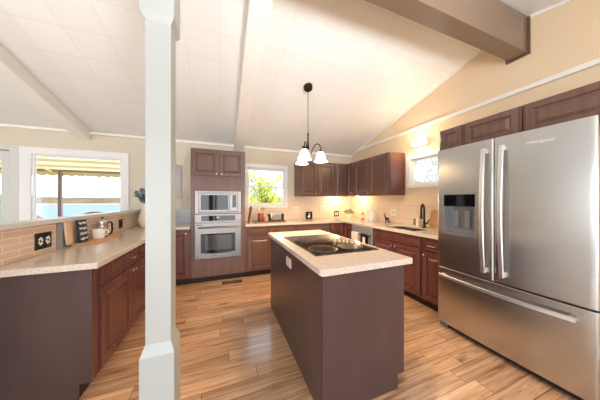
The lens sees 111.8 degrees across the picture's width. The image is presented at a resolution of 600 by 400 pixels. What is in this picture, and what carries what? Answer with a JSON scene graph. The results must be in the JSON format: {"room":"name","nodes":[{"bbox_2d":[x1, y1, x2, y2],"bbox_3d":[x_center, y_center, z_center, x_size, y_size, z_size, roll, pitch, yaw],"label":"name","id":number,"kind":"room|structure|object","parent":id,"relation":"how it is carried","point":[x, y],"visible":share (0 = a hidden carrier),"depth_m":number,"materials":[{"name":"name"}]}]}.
{"room":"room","nodes":[
{"label":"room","id":0,"kind":"room"},
{"bbox_2d":[0,123,350,220],"bbox_3d":[-2.947,0.095,3.428,9.220,2.450,0.140,0,0,-21],"label":"wall","id":1,"kind":"structure","parent":0,"point":[135,147],"depth_m":3.44,"materials":[{"name":"beige paint"}]},
{"bbox_2d":[0,145,18,221],"bbox_3d":[-4.546,0.258,2.768,1.042,2.085,0.080,0,0,-21],"label":"door","id":2,"kind":"structure","parent":1,"relation":"in","point":[9,159],"depth_m":2.90,"materials":[{"name":"white paint"}]},
{"bbox_2d":[19,146,128,220],"bbox_3d":[-3.452,-0.133,3.166,1.280,1.305,0.052,0,0,-21],"label":"window","id":3,"kind":"structure","parent":1,"relation":"in","point":[28,156],"depth_m":3.00,"materials":[{"name":"white paint"}]},
{"bbox_2d":[0,124,351,156],"bbox_3d":[-2.917,-1.062,3.348,8.919,0.035,0.030,0,0,-21],"label":"trim","id":4,"kind":"structure","parent":1,"relation":"attached to","point":[2,125],"depth_m":3.41,"materials":[{"name":"white paint"}]},
{"bbox_2d":[176,165,180,198],"bbox_3d":[-2.346,-0.332,3.563,0.450,0.610,0.030,0,0,-21],"label":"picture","id":5,"kind":"object","parent":1,"relation":"attached to","point":[178,167],"visible":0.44,"depth_m":3.62},
{"bbox_2d":[176,209,190,222],"bbox_3d":[-2.304,0.281,3.590,0.806,0.251,0.012,0,0,-21],"label":"trim","id":6,"kind":"structure","parent":1,"relation":"attached to","point":[182,215],"depth_m":3.66,"materials":[{"name":"grey tile"}]},
{"bbox_2d":[245,163,286,207],"bbox_3d":[-0.712,-0.294,4.221,0.918,0.891,0.082,0,0,-21],"label":"window","id":7,"kind":"structure","parent":1,"relation":"in","point":[258,167],"depth_m":4.20,"materials":[{"name":"white paint"}]},
{"bbox_2d":[293,207,298,211],"bbox_3d":[-0.087,0.195,4.418,0.125,0.120,0.009,0,0,-21],"label":"outlet","id":8,"kind":"object","parent":1,"relation":"attached to","point":[295,209],"visible":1,"depth_m":4.42,"materials":[{"name":"white plastic"}]},
{"bbox_2d":[245,203,350,220],"bbox_3d":[0.047,0.238,4.481,2.546,0.336,0.012,0,0,-21],"label":"backsplash","id":9,"kind":"structure","parent":1,"relation":"attached to","point":[288,212],"depth_m":4.50,"materials":[{"name":"beige tile"}]},
{"bbox_2d":[294,161,333,196],"bbox_3d":[0.314,-0.451,4.388,0.800,0.718,0.376,0,0,-21],"label":"upper cabinet","id":10,"kind":"object","parent":1,"relation":"attached to","point":[311,179],"visible":0.95,"depth_m":4.24,"materials":[{"name":"brown wood"}]},
{"bbox_2d":[320,205,324,210],"bbox_3d":[0.516,0.170,4.647,0.120,0.120,0.009,0,0,-21],"label":"outlet","id":11,"kind":"object","parent":1,"relation":"attached to","point":[322,207],"visible":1,"depth_m":4.64,"materials":[{"name":"white plastic"}]},
{"bbox_2d":[328,162,355,196],"bbox_3d":[1.040,-0.451,4.546,0.668,0.718,0.594,0,0,-21],"label":"upper cabinet","id":12,"kind":"object","parent":1,"relation":"attached to","point":[343,173],"visible":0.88,"depth_m":4.42,"materials":[{"name":"brown wood"}]},
{"bbox_2d":[0,0,564,154],"bbox_3d":[-1.720,-1.435,0.193,9.220,1.184,7.080,0,0,-21],"label":"ceiling","id":13,"kind":"structure","parent":0,"point":[366,63],"depth_m":2.37,"materials":[{"name":"paint"}]},
{"bbox_2d":[0,44,89,140],"bbox_3d":[-2.866,-1.413,1.824,0.145,0.944,2.914,0,0,-21],"label":"ceiling beam","id":14,"kind":"structure","parent":13,"relation":"attached to","point":[12,71],"depth_m":2.34,"materials":[{"name":"white paint"}]},
{"bbox_2d":[234,0,272,151],"bbox_3d":[-0.690,-1.426,2.650,0.180,0.919,2.914,0,0,-21],"label":"ceiling beam","id":15,"kind":"structure","parent":13,"relation":"attached to","point":[258,11],"depth_m":2.17,"materials":[{"name":"white paint"}]},
{"bbox_2d":[296,83,326,164],"bbox_3d":[0.124,-1.048,2.774,0.435,1.054,0.482,0,0,-21],"label":"chandelier","id":16,"kind":"object","parent":13,"relation":"hanging from","point":[304,156],"visible":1,"depth_m":2.70,"materials":[{"name":"white glass"}]},
{"bbox_2d":[365,0,526,60],"bbox_3d":[-1.861,-1.696,0.565,8.918,0.368,0.147,0,0,-21],"label":"ridge beam","id":17,"kind":"structure","parent":13,"relation":"attached to","point":[494,27],"depth_m":1.81,"materials":[{"name":"brown wood"}]},
{"bbox_2d":[79,273,576,399],"bbox_3d":[-1.720,1.380,0.193,9.220,0.120,7.080,0,0,-21],"label":"floor","id":18,"kind":"structure","parent":0,"point":[234,346],"depth_m":1.68,"materials":[{"name":"brown wood"}]},
{"bbox_2d":[0,243,144,399],"bbox_3d":[-1.788,0.883,1.818,0.506,0.871,1.122,0,0,-21],"label":"base cabinet","id":19,"kind":"object","parent":18,"relation":"on","point":[58,330],"visible":0.82,"depth_m":1.31,"materials":[{"name":"brown wood"}]},
{"bbox_2d":[0,223,190,277],"bbox_3d":[-1.865,0.426,2.434,0.805,0.040,2.456,0,0,-21],"label":"countertop","id":20,"kind":"structure","parent":19,"relation":"on","point":[94,256],"depth_m":1.47,"materials":[{"name":"stone"}]},
{"bbox_2d":[63,219,82,244],"bbox_3d":[-2.065,0.281,1.859,0.033,0.212,0.240,0,0,-21],"label":"cutting board","id":21,"kind":"object","parent":20,"relation":"on","point":[70,234],"visible":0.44,"depth_m":1.79,"materials":[{"name":"beige wood"}]},
{"bbox_2d":[71,234,119,245],"bbox_3d":[-2.062,0.397,2.106,0.162,0.018,0.599,0,0,-21],"label":"serving board","id":22,"kind":"object","parent":20,"relation":"on","point":[91,241],"visible":0.81,"depth_m":1.97,"materials":[{"name":"brown wood"}]},
{"bbox_2d":[75,219,88,242],"bbox_3d":[-2.034,0.284,1.897,0.036,0.205,0.130,0,0,-21],"label":"letter sign","id":23,"kind":"object","parent":22,"relation":"on","point":[81,225],"visible":1,"depth_m":1.88,"materials":[{"name":"grey wood"}]},
{"bbox_2d":[92,228,108,238],"bbox_3d":[-2.054,0.340,2.081,0.109,0.095,0.122,0,0,-21],"label":"coffee mug","id":24,"kind":"object","parent":22,"relation":"on","point":[96,233],"visible":1,"depth_m":2.04,"materials":[{"name":"white ceramic"}]},
{"bbox_2d":[96,217,112,236],"bbox_3d":[-2.132,0.281,2.209,0.095,0.213,0.140,0,0,-7],"label":"press","id":25,"kind":"object","parent":22,"relation":"on","point":[100,224],"visible":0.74,"depth_m":2.18,"materials":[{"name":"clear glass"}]},
{"bbox_2d":[133,188,144,226],"bbox_3d":[-2.347,0.105,3.115,0.282,0.602,0.516,0,0,-3],"label":"vase","id":26,"kind":"object","parent":20,"relation":"on","point":[141,219],"visible":0.46,"depth_m":3.03,"materials":[{"name":"beige ceramic"}]},
{"bbox_2d":[139,0,179,399],"bbox_3d":[-0.704,-0.096,1.032,0.141,2.830,0.150,0,0,-21],"label":"post","id":27,"kind":"object","parent":18,"relation":"on","point":[159,361],"visible":1,"depth_m":0.98,"materials":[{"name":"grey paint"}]},
{"bbox_2d":[176,229,190,284],"bbox_3d":[-1.971,0.883,3.356,0.354,0.871,0.647,0,0,-21],"label":"base cabinet","id":28,"kind":"object","parent":18,"relation":"on","point":[183,237],"visible":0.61,"depth_m":3.12,"materials":[{"name":"brown wood"}]},
{"bbox_2d":[191,148,244,282],"bbox_3d":[-1.419,0.247,3.571,0.823,2.144,0.657,0,0,-21],"label":"tall cabinet","id":29,"kind":"object","parent":18,"relation":"on","point":[211,169],"visible":0.87,"depth_m":3.29,"materials":[{"name":"brown wood"}]},
{"bbox_2d":[195,212,240,259],"bbox_3d":[-1.392,0.571,3.492,0.694,0.711,0.603,0,0,-21],"label":"wall oven","id":30,"kind":"object","parent":29,"relation":"in","point":[216,235],"visible":0.94,"depth_m":3.26,"materials":[{"name":"silver metal"}]},
{"bbox_2d":[195,191,240,213],"bbox_3d":[-1.374,0.030,3.446,0.692,0.362,0.402,0,0,-21],"label":"microwave","id":31,"kind":"object","parent":29,"relation":"in","point":[212,202],"visible":1,"depth_m":3.26,"materials":[{"name":"silver metal"}]},
{"bbox_2d":[222,279,241,284],"bbox_3d":[-1.096,1.317,3.285,0.310,0.005,0.100,0,0,-21],"label":"floor vent","id":32,"kind":"object","parent":18,"relation":"in","point":[240,279],"visible":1,"depth_m":3.29,"materials":[{"name":"brown metal"}]},
{"bbox_2d":[245,225,293,275],"bbox_3d":[-0.618,0.883,3.869,0.879,0.871,0.647,0,0,-21],"label":"base cabinet","id":33,"kind":"object","parent":18,"relation":"on","point":[257,240],"visible":0.55,"depth_m":3.53,"materials":[{"name":"brown wood"}]},
{"bbox_2d":[294,223,329,232],"bbox_3d":[0.146,0.883,4.159,0.749,0.871,0.647,0,0,-21],"label":"base cabinet","id":34,"kind":"object","parent":18,"relation":"on","point":[325,227],"visible":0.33,"depth_m":3.89,"materials":[{"name":"brown wood"}]},
{"bbox_2d":[271,238,403,399],"bbox_3d":[0.206,0.883,2.007,0.701,0.871,1.432,0,0,-21],"label":"kitchen island","id":35,"kind":"object","parent":18,"relation":"on","point":[344,333],"visible":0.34,"depth_m":1.35,"materials":[{"name":"brown wood"}]},
{"bbox_2d":[286,256,290,268],"bbox_3d":[-0.104,0.560,1.843,0.005,0.080,0.140,0,0,-21],"label":"outlet plate","id":36,"kind":"object","parent":35,"relation":"attached to","point":[288,259],"depth_m":1.84,"materials":[{"name":"white plastic"}]},
{"bbox_2d":[268,230,412,276],"bbox_3d":[0.199,0.426,2.003,0.728,0.040,1.495,0,0,-21],"label":"island countertop","id":37,"kind":"structure","parent":35,"relation":"on","point":[344,263],"depth_m":1.42,"materials":[{"name":"stone"}]},
{"bbox_2d":[284,234,378,255],"bbox_3d":[0.241,0.386,1.952,0.577,0.041,0.802,0,0,-21],"label":"cooktop","id":38,"kind":"object","parent":37,"relation":"in","point":[323,244],"visible":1,"depth_m":1.82,"materials":[{"name":"black glass"}]},
{"bbox_2d":[337,243,362,248],"bbox_3d":[0.431,0.397,1.762,0.186,0.006,0.200,0,0,-21],"label":"vent grille","id":39,"kind":"object","parent":38,"relation":"attached to","point":[347,245],"depth_m":1.75,"materials":[{"name":"silver metal"}]},
{"bbox_2d":[330,223,351,238],"bbox_3d":[0.969,0.883,4.336,0.912,0.871,0.900,0,0,-21],"label":"base cabinet","id":40,"kind":"object","parent":18,"relation":"on","point":[341,229],"visible":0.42,"depth_m":4.06,"materials":[{"name":"brown wood"}]},
{"bbox_2d":[245,217,437,239],"bbox_3d":[0.515,0.426,3.241,2.550,0.040,2.636,0,0,-21],"label":"countertop","id":41,"kind":"structure","parent":40,"relation":"on","point":[432,233],"depth_m":3.59,"materials":[{"name":"stone"}]},
{"bbox_2d":[247,206,251,222],"bbox_3d":[-0.919,0.257,3.716,0.063,0.297,0.200,0,0,-21],"label":"cutting board","id":42,"kind":"object","parent":41,"relation":"on","point":[250,209],"visible":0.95,"depth_m":3.64,"materials":[{"name":"brown wood"}]},
{"bbox_2d":[252,220,285,222],"bbox_3d":[-0.588,0.394,3.862,0.600,0.024,0.200,0,0,-21],"label":"tray","id":43,"kind":"object","parent":41,"relation":"on","point":[257,221],"visible":0.74,"depth_m":3.75,"materials":[{"name":"brown wood"}]},
{"bbox_2d":[257,207,264,220],"bbox_3d":[-0.746,0.260,3.829,0.118,0.267,0.115,0,0,22],"label":"utensil crock","id":44,"kind":"object","parent":43,"relation":"on","point":[260,215],"visible":0.96,"depth_m":3.80,"materials":[{"name":"orange ceramic"}]},
{"bbox_2d":[268,213,283,220],"bbox_3d":[-0.461,0.317,3.921,0.310,0.152,0.150,0,0,-21],"label":"toaster","id":45,"kind":"object","parent":43,"relation":"on","point":[272,216],"visible":0.97,"depth_m":3.85,"materials":[{"name":"silver metal"}]},
{"bbox_2d":[306,212,311,218],"bbox_3d":[0.199,0.325,4.480,0.150,0.158,0.024,0,0,-21],"label":"plaque","id":46,"kind":"object","parent":41,"relation":"on","point":[308,214],"visible":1,"depth_m":4.47,"materials":[{"name":"black plastic"}]},
{"bbox_2d":[344,209,353,218],"bbox_3d":[1.105,0.296,4.587,0.254,0.219,0.229,0,0,39],"label":"potted herb","id":47,"kind":"object","parent":41,"relation":"on","point":[350,211],"visible":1,"depth_m":4.55,"materials":[{"name":"white ceramic"}]},
{"bbox_2d":[365,210,368,219],"bbox_3d":[1.396,0.306,4.214,0.090,0.200,0.090,0,0,-21],"label":"canister","id":48,"kind":"object","parent":41,"relation":"on","point":[366,211],"visible":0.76,"depth_m":4.18,"materials":[{"name":"white ceramic"}]},
{"bbox_2d":[369,210,375,220],"bbox_3d":[1.447,0.293,4.052,0.136,0.225,0.136,0,0,-21],"label":"canister","id":49,"kind":"object","parent":41,"relation":"on","point":[372,213],"visible":0.96,"depth_m":4.00,"materials":[{"name":"white ceramic"}]},
{"bbox_2d":[391,226,424,230],"bbox_3d":[1.593,0.519,3.005,0.368,0.198,0.508,0,0,-21],"label":"sink","id":50,"kind":"object","parent":41,"relation":"in","point":[400,227],"visible":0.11,"depth_m":3.06,"materials":[{"name":"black metal"}]},
{"bbox_2d":[413,218,418,226],"bbox_3d":[1.819,0.338,3.182,0.014,0.134,0.100,0,0,-21],"label":"framed card","id":51,"kind":"object","parent":41,"relation":"on","point":[415,220],"visible":1,"depth_m":3.17,"materials":[{"name":"beige paper"}]},
{"bbox_2d":[420,203,429,227],"bbox_3d":[1.808,0.224,2.987,0.146,0.364,0.121,0,0,-5],"label":"kitchen faucet","id":52,"kind":"object","parent":41,"relation":"on","point":[422,215],"visible":0.98,"depth_m":3.00,"materials":[{"name":"black metal"}]},
{"bbox_2d":[429,209,437,228],"bbox_3d":[1.967,0.268,2.960,0.048,0.274,0.150,0,0,-21],"label":"cutting board","id":53,"kind":"object","parent":41,"relation":"on","point":[433,223],"visible":0.66,"depth_m":2.96,"materials":[{"name":"brown wood"}]},
{"bbox_2d":[352,224,373,245],"bbox_3d":[1.348,0.885,3.687,0.644,0.867,0.567,0,0,-21],"label":"dishwasher","id":54,"kind":"object","parent":18,"relation":"on","point":[369,231],"visible":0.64,"depth_m":3.44,"materials":[{"name":"silver metal"}]},
{"bbox_2d":[351,231,359,241],"bbox_3d":[1.010,0.744,3.694,0.052,0.352,0.202,0,0,-21],"label":"dish towel","id":55,"kind":"object","parent":54,"relation":"hanging from","point":[355,236],"visible":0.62,"depth_m":3.66,"materials":[{"name":"white fabric"}]},
{"bbox_2d":[360,233,367,243],"bbox_3d":[1.092,0.719,3.468,0.059,0.302,0.142,0,0,-21],"label":"dish towel","id":56,"kind":"object","parent":54,"relation":"hanging from","point":[364,239],"visible":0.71,"depth_m":3.44,"materials":[{"name":"black fabric"}]},
{"bbox_2d":[374,228,425,304],"bbox_3d":[1.620,0.883,3.023,0.647,0.871,0.859,0,0,-21],"label":"base cabinet","id":57,"kind":"object","parent":18,"relation":"on","point":[408,245],"visible":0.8,"depth_m":2.69,"materials":[{"name":"brown wood"}]},
{"bbox_2d":[422,237,438,311],"bbox_3d":[1.823,0.883,2.480,0.651,0.871,0.294,0,0,-21],"label":"base cabinet","id":58,"kind":"object","parent":18,"relation":"on","point":[430,264],"visible":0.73,"depth_m":2.41,"materials":[{"name":"brown wood"}]},
{"bbox_2d":[438,115,599,399],"bbox_3d":[1.959,0.399,1.816,0.848,1.841,0.984,0,0,-21],"label":"refrigerator","id":59,"kind":"object","parent":18,"relation":"on","point":[519,213],"visible":1,"depth_m":1.50,"materials":[{"name":"grey metal"}]},
{"bbox_2d":[351,0,599,226],"bbox_3d":[2.515,-0.309,1.799,0.140,3.257,6.780,0,0,-21],"label":"wall","id":60,"kind":"structure","parent":0,"point":[564,37],"depth_m":2.29,"materials":[{"name":"beige paint"}]},
{"bbox_2d":[354,152,404,195],"bbox_3d":[1.454,-0.451,3.866,0.376,0.718,0.970,0,0,-21],"label":"upper cabinet","id":61,"kind":"object","parent":60,"relation":"attached to","point":[382,174],"visible":1,"depth_m":3.54,"materials":[{"name":"brown wood"}]},
{"bbox_2d":[391,209,395,215],"bbox_3d":[1.702,0.215,3.694,0.009,0.120,0.125,0,0,-21],"label":"outlet","id":62,"kind":"object","parent":60,"relation":"attached to","point":[393,211],"visible":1,"depth_m":3.69,"materials":[{"name":"white plastic"}]},
{"bbox_2d":[351,203,437,226],"bbox_3d":[1.710,0.238,3.707,0.012,0.336,2.640,0,0,-21],"label":"backsplash","id":63,"kind":"structure","parent":60,"relation":"attached to","point":[405,214],"depth_m":3.62,"materials":[{"name":"beige tile"}]},
{"bbox_2d":[411,138,427,146],"bbox_3d":[1.857,-0.905,3.175,0.114,0.102,0.220,0,0,-21],"label":"wall lamp","id":64,"kind":"object","parent":60,"relation":"attached to","point":[422,141],"visible":1,"depth_m":3.12,"materials":[{"name":"white glass"}]},
{"bbox_2d":[406,149,439,187],"bbox_3d":[1.965,-0.475,3.138,0.100,0.540,0.675,0,0,-21],"label":"window","id":65,"kind":"structure","parent":60,"relation":"in","point":[422,171],"depth_m":3.19,"materials":[{"name":"white glass"}]},
{"bbox_2d":[440,124,463,150],"bbox_3d":[1.910,-0.662,2.303,0.625,0.245,0.247,0,0,-21],"label":"upper cabinet","id":66,"kind":"object","parent":60,"relation":"attached to","point":[453,137],"visible":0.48,"depth_m":2.17,"materials":[{"name":"brown wood"}]},
{"bbox_2d":[352,0,573,155],"bbox_3d":[2.450,-1.369,1.753,0.014,1.030,6.740,0,0,-21],"label":"trim","id":67,"kind":"structure","parent":60,"relation":"attached to","point":[565,1],"depth_m":2.70,"materials":[{"name":"white paint"}]},
{"bbox_2d":[354,57,599,152],"bbox_3d":[2.441,-1.153,1.754,0.030,0.050,6.747,0,0,-21],"label":"trim","id":68,"kind":"structure","parent":60,"relation":"attached to","point":[594,62],"depth_m":2.22,"materials":[{"name":"white paint"}]},
{"bbox_2d":[464,106,522,144],"bbox_3d":[2.031,-0.662,1.983,0.625,0.245,0.430,0,0,-21],"label":"upper cabinet","id":69,"kind":"object","parent":60,"relation":"attached to","point":[507,122],"visible":0.5,"depth_m":1.83,"materials":[{"name":"brown wood"}]},
{"bbox_2d":[506,16,530,64],"bbox_3d":[2.298,-1.681,2.143,0.021,0.378,0.187,0,0,-21],"label":"trim","id":70,"kind":"structure","parent":60,"relation":"attached to","point":[528,17],"depth_m":2.06,"materials":[{"name":"brown wood"}]},
{"bbox_2d":[523,81,599,130],"bbox_3d":[2.218,-0.662,1.490,0.625,0.245,0.611,0,0,-21],"label":"upper cabinet","id":71,"kind":"object","parent":60,"relation":"attached to","point":[584,101],"visible":0.65,"depth_m":1.46,"materials":[{"name":"brown wood"}]},
{"bbox_3d":[-2.163,0.753,1.895,0.100,1.135,3.278,0,0,-21],"label":"wall","id":72,"kind":"structure","parent":0,"visible":0},
{"bbox_2d":[0,223,55,265],"bbox_3d":[-1.775,0.295,1.035,0.014,0.222,1.355,0,0,-21],"label":"backsplash","id":73,"kind":"structure","parent":72,"relation":"attached to","point":[17,244],"depth_m":1.39,"materials":[{"name":"beige tile"}]},
{"bbox_2d":[35,231,51,250],"bbox_3d":[-1.957,0.306,1.552,0.012,0.124,0.150,0,0,-21],"label":"outlet","id":74,"kind":"object","parent":72,"relation":"attached to","point":[43,240],"visible":1,"depth_m":1.55,"materials":[{"name":"black plastic"}]},
{"bbox_2d":[56,222,66,249],"bbox_3d":[-2.037,0.295,1.728,0.016,0.222,0.123,0,0,-21],"label":"trim","id":75,"kind":"structure","parent":72,"relation":"attached to","point":[60,238],"depth_m":1.72,"materials":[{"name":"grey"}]},
{"bbox_2d":[0,209,141,230],"bbox_3d":[-2.141,0.166,1.892,0.138,0.035,3.297,0,0,-21],"label":"trim","id":76,"kind":"structure","parent":72,"relation":"on","point":[33,222],"depth_m":1.67,"materials":[{"name":"white paint"}]},
{"bbox_2d":[67,212,139,245],"bbox_3d":[-2.373,0.295,2.611,0.014,0.222,1.762,0,0,-21],"label":"trim","id":77,"kind":"structure","parent":72,"relation":"attached to","point":[130,220],"depth_m":2.62,"materials":[{"name":"beige tile"}]},
{"bbox_2d":[119,219,122,227],"bbox_3d":[-2.403,0.310,2.725,0.009,0.120,0.100,0,0,-21],"label":"outlet","id":78,"kind":"object","parent":72,"relation":"attached to","point":[120,220],"visible":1,"depth_m":2.72,"materials":[{"name":"black plastic"}]},
{"label":"outside","id":79,"kind":"structure","parent":0,"visible":0},
{"bbox_2d":[37,196,282,203],"bbox_3d":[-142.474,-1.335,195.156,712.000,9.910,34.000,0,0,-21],"label":"shore","id":80,"kind":"structure","parent":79,"point":[40,199],"depth_m":169.16,"materials":[{"name":"beige sand"}]},
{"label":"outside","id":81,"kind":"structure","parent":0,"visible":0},
{"bbox_3d":[-7.573,1.845,5.866,50.000,0.150,7.660,0,0,-21],"label":"ground","id":82,"kind":"structure","parent":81,"visible":0},
{"bbox_2d":[0,189,0,222],"bbox_3d":[-6.745,0.745,4.065,1.695,2.064,1.213,0,0,-39],"label":"shrub","id":83,"kind":"object","parent":82,"relation":"on","point":[0,189],"visible":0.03,"depth_m":4.43,"materials":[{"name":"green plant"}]},
{"bbox_2d":[0,157,119,216],"bbox_3d":[-5.453,0.291,3.944,5.400,2.955,2.567,0,0,-21],"label":"awning","id":84,"kind":"object","parent":82,"relation":"on","point":[52,166],"visible":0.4,"depth_m":4.99,"materials":[{"name":"beige fabric"}]},
{"bbox_2d":[249,170,282,203],"bbox_3d":[-1.327,0.188,8.315,2.522,3.166,1.277,0,0,-21],"label":"young tree","id":85,"kind":"object","parent":82,"relation":"on","point":[257,193],"visible":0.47,"depth_m":8.12,"materials":[{"name":"green plant"}]},
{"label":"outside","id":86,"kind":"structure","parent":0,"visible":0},
{"bbox_2d":[37,205,119,217],"bbox_3d":[-87.005,3.920,88.394,700.000,0.800,202.990,0,0,-21],"label":"lake","id":87,"kind":"structure","parent":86,"point":[45,211],"depth_m":79.40,"materials":[{"name":"liquid"}]},
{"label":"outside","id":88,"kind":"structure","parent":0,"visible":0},
{"bbox_2d":[37,203,282,204],"bbox_3d":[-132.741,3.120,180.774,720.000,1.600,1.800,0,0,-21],"label":"beach","id":89,"kind":"structure","parent":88,"point":[44,203],"depth_m":163.97,"materials":[{"name":"beige"}]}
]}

